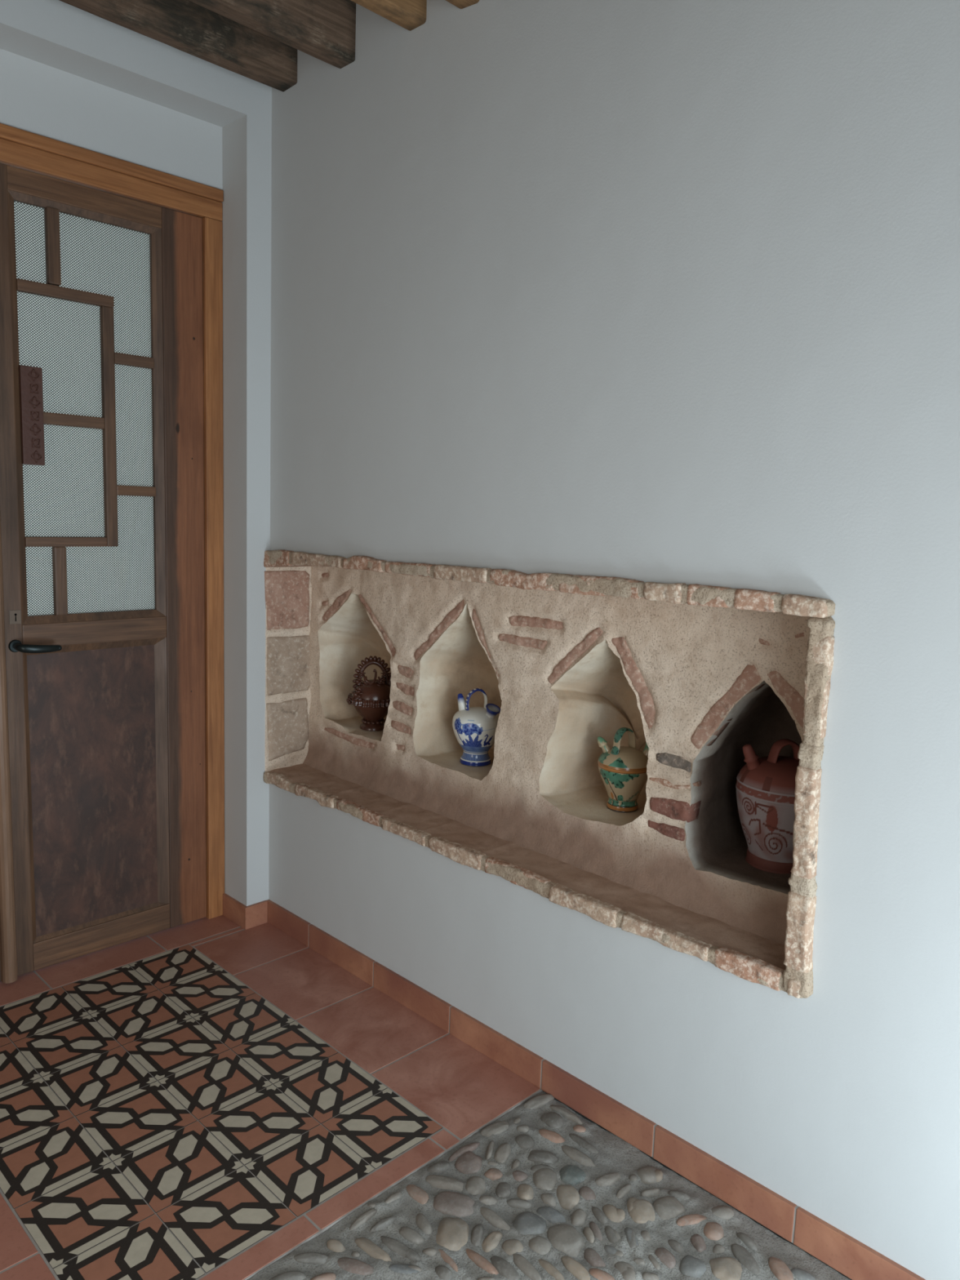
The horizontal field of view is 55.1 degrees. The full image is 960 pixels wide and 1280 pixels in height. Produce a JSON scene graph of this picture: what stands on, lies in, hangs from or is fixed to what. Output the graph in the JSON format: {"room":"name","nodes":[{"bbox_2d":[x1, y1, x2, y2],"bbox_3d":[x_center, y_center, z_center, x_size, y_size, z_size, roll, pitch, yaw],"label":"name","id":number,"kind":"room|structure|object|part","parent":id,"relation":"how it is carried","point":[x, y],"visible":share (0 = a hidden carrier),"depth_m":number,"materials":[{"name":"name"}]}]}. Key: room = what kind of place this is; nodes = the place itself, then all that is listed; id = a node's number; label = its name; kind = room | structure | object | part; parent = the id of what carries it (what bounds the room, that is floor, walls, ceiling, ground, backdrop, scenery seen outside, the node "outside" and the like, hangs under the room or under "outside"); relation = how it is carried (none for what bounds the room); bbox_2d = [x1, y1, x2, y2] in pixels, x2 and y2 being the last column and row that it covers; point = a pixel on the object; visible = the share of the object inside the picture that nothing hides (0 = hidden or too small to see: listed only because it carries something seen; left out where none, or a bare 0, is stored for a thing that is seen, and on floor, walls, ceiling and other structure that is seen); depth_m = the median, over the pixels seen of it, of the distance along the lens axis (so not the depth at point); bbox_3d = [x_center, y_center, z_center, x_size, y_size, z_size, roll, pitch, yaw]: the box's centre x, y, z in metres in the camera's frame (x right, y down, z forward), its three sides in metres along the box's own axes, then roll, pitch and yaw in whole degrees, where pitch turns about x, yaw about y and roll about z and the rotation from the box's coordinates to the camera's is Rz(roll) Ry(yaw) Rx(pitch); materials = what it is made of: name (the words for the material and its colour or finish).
{"room":"traditional dwelling","nodes":[
{"label":"traditional dwelling","id":0,"kind":"room"},
{"bbox_2d":[0,0,271,906],"bbox_3d":[-1.939,-0.436,1.884,0.300,3.080,3.300,10,11,44],"label":"wall","id":1,"kind":"structure","parent":0,"point":[70,74],"depth_m":2.81,"materials":[{"name":"white paint"}]},
{"bbox_2d":[0,163,206,983],"bbox_3d":[-1.119,-0.150,2.755,0.100,2.277,0.658,10,11,44],"label":"door","id":2,"kind":"structure","parent":1,"relation":"in","point":[103,720],"depth_m":2.76,"materials":[{"name":"brown wood"}]},
{"bbox_3d":[-1.311,-0.065,2.594,0.004,0.040,0.031,10,11,44],"label":"keyhole plate","id":3,"kind":"part","parent":2,"relation":"part of","materials":[{"name":"metal"}]},
{"bbox_3d":[-1.248,-0.624,2.562,0.012,0.268,0.058,10,11,44],"label":"carved plate","id":4,"kind":"part","parent":2,"relation":"part of","materials":[{"name":"wood"}]},
{"bbox_3d":[-1.256,0.022,2.604,0.129,0.027,0.053,-1,9,-22],"label":"lever","id":5,"kind":"part","parent":2,"relation":"part of","materials":[{"name":"black metal"}]},
{"bbox_3d":[-1.117,-1.249,2.609,0.035,0.061,0.434,10,11,44],"label":"rail","id":6,"kind":"part","parent":2,"relation":"part of","materials":[{"name":"brown wood"}]},
{"bbox_3d":[-1.148,-0.644,2.698,0.003,1.140,0.395,10,11,44],"label":"glass pane","id":7,"kind":"part","parent":2,"relation":"part of","materials":[{"name":"white glass"}]},
{"bbox_3d":[-1.138,-0.640,2.695,0.030,1.176,0.440,10,11,44],"label":"glazing moulding","id":8,"kind":"part","parent":2,"relation":"part of","materials":[{"name":"brown wood"}]},
{"bbox_3d":[-1.186,0.451,2.841,0.010,0.879,0.396,10,11,44],"label":"panel","id":9,"kind":"part","parent":2,"relation":"part of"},
{"bbox_3d":[-1.161,-0.027,2.781,0.035,0.068,0.434,10,11,44],"label":"rail","id":10,"kind":"part","parent":2,"relation":"part of","materials":[{"name":"brown wood"}]},
{"bbox_3d":[-1.178,0.448,2.848,0.031,0.898,0.440,10,11,44],"label":"panel moulding","id":11,"kind":"part","parent":2,"relation":"part of","materials":[{"name":"brown wood"}]},
{"bbox_3d":[-1.195,0.931,2.916,0.035,0.086,0.434,10,11,44],"label":"rail","id":12,"kind":"part","parent":2,"relation":"part of","materials":[{"name":"brown wood"}]},
{"bbox_2d":[0,123,224,919],"bbox_3d":[-1.356,-0.174,2.549,0.069,2.377,1.405,10,11,44],"label":"trim","id":13,"kind":"structure","parent":1,"relation":"attached to","point":[20,148],"depth_m":2.91,"materials":[{"name":"brown wood"}]},
{"bbox_2d":[222,893,267,929],"bbox_3d":[-1.934,1.041,2.027,0.148,0.077,3.289,10,11,44],"label":"baseboard","id":14,"kind":"structure","parent":1,"relation":"attached to","point":[253,915],"depth_m":3.12,"materials":[{"name":"tile"}]},
{"bbox_2d":[0,915,851,1279],"bbox_3d":[-0.742,1.325,0.985,3.720,0.130,3.450,10,11,44],"label":"floor","id":15,"kind":"structure","parent":0,"point":[215,1098],"depth_m":2.05,"materials":[{"name":"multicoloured tile"}]},
{"bbox_2d":[268,0,959,1279],"bbox_3d":[0.583,-0.391,2.137,3.260,3.060,0.600,10,11,44],"label":"wall","id":16,"kind":"structure","parent":0,"point":[667,291],"depth_m":1.89,"materials":[{"name":"white paint"}]},
{"bbox_2d":[263,549,835,998],"bbox_3d":[0.153,0.180,2.561,1.914,0.795,0.567,10,11,44],"label":"niche","id":17,"kind":"object","parent":16,"relation":"attached to","point":[699,674],"visible":0.91,"depth_m":2.36,"materials":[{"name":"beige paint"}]},
{"bbox_2d":[346,655,391,730],"bbox_3d":[-0.351,0.173,3.046,0.173,0.244,0.172,4,8,11],"label":"ceramic jug","id":18,"kind":"object","parent":17,"relation":"in","point":[371,699],"visible":0.93,"depth_m":3.01,"materials":[{"name":"ceramic"}]},
{"bbox_2d":[346,696,351,704],"bbox_3d":[-0.429,0.198,3.018,0.029,0.028,0.019,10,11,44],"label":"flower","id":19,"kind":"object","parent":18,"relation":"on","point":[349,698],"depth_m":3.01,"materials":[{"name":"ceramic"}]},
{"bbox_2d":[351,687,363,700],"bbox_3d":[-0.401,0.177,2.992,0.048,0.046,0.029,10,11,44],"label":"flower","id":20,"kind":"object","parent":18,"relation":"on","point":[357,692],"depth_m":2.98,"materials":[{"name":"ceramic"}]},
{"bbox_2d":[354,676,363,685],"bbox_3d":[-0.400,0.136,3.023,0.033,0.033,0.021,10,11,44],"label":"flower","id":21,"kind":"object","parent":18,"relation":"on","point":[358,682],"depth_m":3.02,"materials":[{"name":"ceramic"}]},
{"bbox_2d":[357,670,365,678],"bbox_3d":[-0.390,0.113,3.024,0.029,0.027,0.017,1,8,-6],"label":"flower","id":22,"kind":"object","parent":18,"relation":"on","point":[361,673],"depth_m":3.02,"materials":[{"name":"ceramic"}]},
{"bbox_3d":[-0.359,0.127,3.013,0.044,0.060,0.028,0,8,-15],"label":"curled stem","id":23,"kind":"part","parent":18,"relation":"part of","materials":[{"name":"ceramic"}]},
{"bbox_3d":[-0.352,0.111,3.037,0.110,0.092,0.016,1,8,-7],"label":"handle","id":24,"kind":"part","parent":18,"relation":"part of","materials":[{"name":"ceramic"}]},
{"bbox_2d":[375,676,386,684],"bbox_3d":[-0.325,0.136,3.018,0.035,0.033,0.020,1,8,-5],"label":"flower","id":25,"kind":"object","parent":18,"relation":"on","point":[382,680],"depth_m":3.01,"materials":[{"name":"ceramic"}]},
{"bbox_2d":[380,670,389,678],"bbox_3d":[-0.314,0.113,3.030,0.028,0.027,0.017,1,8,-7],"label":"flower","id":26,"kind":"object","parent":18,"relation":"on","point":[385,674],"depth_m":3.03,"materials":[{"name":"ceramic"}]},
{"bbox_2d":[452,688,500,766],"bbox_3d":[-0.010,0.256,2.750,0.147,0.227,0.147,2,8,-1],"label":"ceramic jug","id":27,"kind":"object","parent":17,"relation":"in","point":[474,728],"visible":0.97,"depth_m":2.71,"materials":[{"name":"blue ceramic"}]},
{"bbox_3d":[-0.047,0.193,2.752,0.038,0.067,0.034,10,11,44],"label":"spout","id":28,"kind":"part","parent":27,"relation":"part of","materials":[{"name":"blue ceramic"}]},
{"bbox_3d":[-0.010,0.179,2.738,0.070,0.071,0.020,-1,9,-21],"label":"handle","id":29,"kind":"part","parent":27,"relation":"part of","materials":[{"name":"blue ceramic"}]},
{"bbox_2d":[597,727,648,812],"bbox_3d":[0.381,0.336,2.415,0.143,0.217,0.141,10,11,44],"label":"ceramic jug","id":30,"kind":"object","parent":17,"relation":"in","point":[622,769],"visible":0.98,"depth_m":2.38,"materials":[{"name":"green ceramic"}]},
{"bbox_3d":[0.330,0.281,2.418,0.044,0.055,0.026,4,8,11],"label":"spout","id":31,"kind":"part","parent":30,"relation":"part of","materials":[{"name":"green ceramic"}]},
{"bbox_3d":[0.373,0.269,2.400,0.090,0.082,0.025,-4,10,-37],"label":"handle","id":32,"kind":"part","parent":30,"relation":"part of","materials":[{"name":"green ceramic"}]},
{"bbox_2d":[735,738,799,874],"bbox_3d":[0.708,0.380,2.155,0.215,0.301,0.215,-4,10,-38],"label":"ceramic jug","id":33,"kind":"object","parent":17,"relation":"in","point":[765,786],"visible":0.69,"depth_m":2.10,"materials":[{"name":"red ceramic"}]},
{"bbox_3d":[0.639,0.282,2.133,0.051,0.081,0.054,10,11,44],"label":"spout","id":34,"kind":"part","parent":33,"relation":"part of","materials":[{"name":"red ceramic"}]},
{"bbox_3d":[0.709,0.264,2.137,0.095,0.068,0.033,0,8,-15],"label":"handle","id":35,"kind":"part","parent":33,"relation":"part of","materials":[{"name":"red ceramic"}]},
{"bbox_2d":[266,899,925,1279],"bbox_3d":[0.304,1.105,2.141,2.903,0.077,0.012,10,11,44],"label":"baseboard","id":36,"kind":"structure","parent":16,"relation":"attached to","point":[842,1252],"depth_m":2.11,"materials":[{"name":"tile"}]},
{"bbox_3d":[-0.542,-1.627,0.651,3.700,0.120,4.100,10,11,44],"label":"ceiling","id":37,"kind":"structure","parent":0,"visible":0},
{"bbox_2d":[59,0,297,92],"bbox_3d":[-1.720,-1.637,1.541,0.085,0.262,3.300,10,11,44],"label":"ceiling beam","id":38,"kind":"structure","parent":37,"relation":"attached to","point":[186,26],"depth_m":2.50,"materials":[{"name":"brown wood"}]},
{"bbox_2d":[187,0,355,68],"bbox_3d":[-1.520,-1.605,1.345,0.087,0.298,3.300,10,11,44],"label":"ceiling beam","id":39,"kind":"structure","parent":37,"relation":"attached to","point":[325,30],"depth_m":2.40,"materials":[{"name":"brown wood"}]},
{"bbox_2d":[351,0,426,31],"bbox_3d":[-1.314,-1.578,1.143,0.076,0.308,3.300,10,11,44],"label":"ceiling beam","id":40,"kind":"structure","parent":37,"relation":"attached to","point":[409,15],"depth_m":2.27,"materials":[{"name":"brown wood"}]},
{"bbox_2d":[445,0,479,8],"bbox_3d":[-1.177,-1.544,1.010,0.083,0.309,3.300,10,11,44],"label":"ceiling beam","id":41,"kind":"structure","parent":37,"relation":"attached to","point":[460,4],"depth_m":2.19,"materials":[{"name":"brown wood"}]}
]}

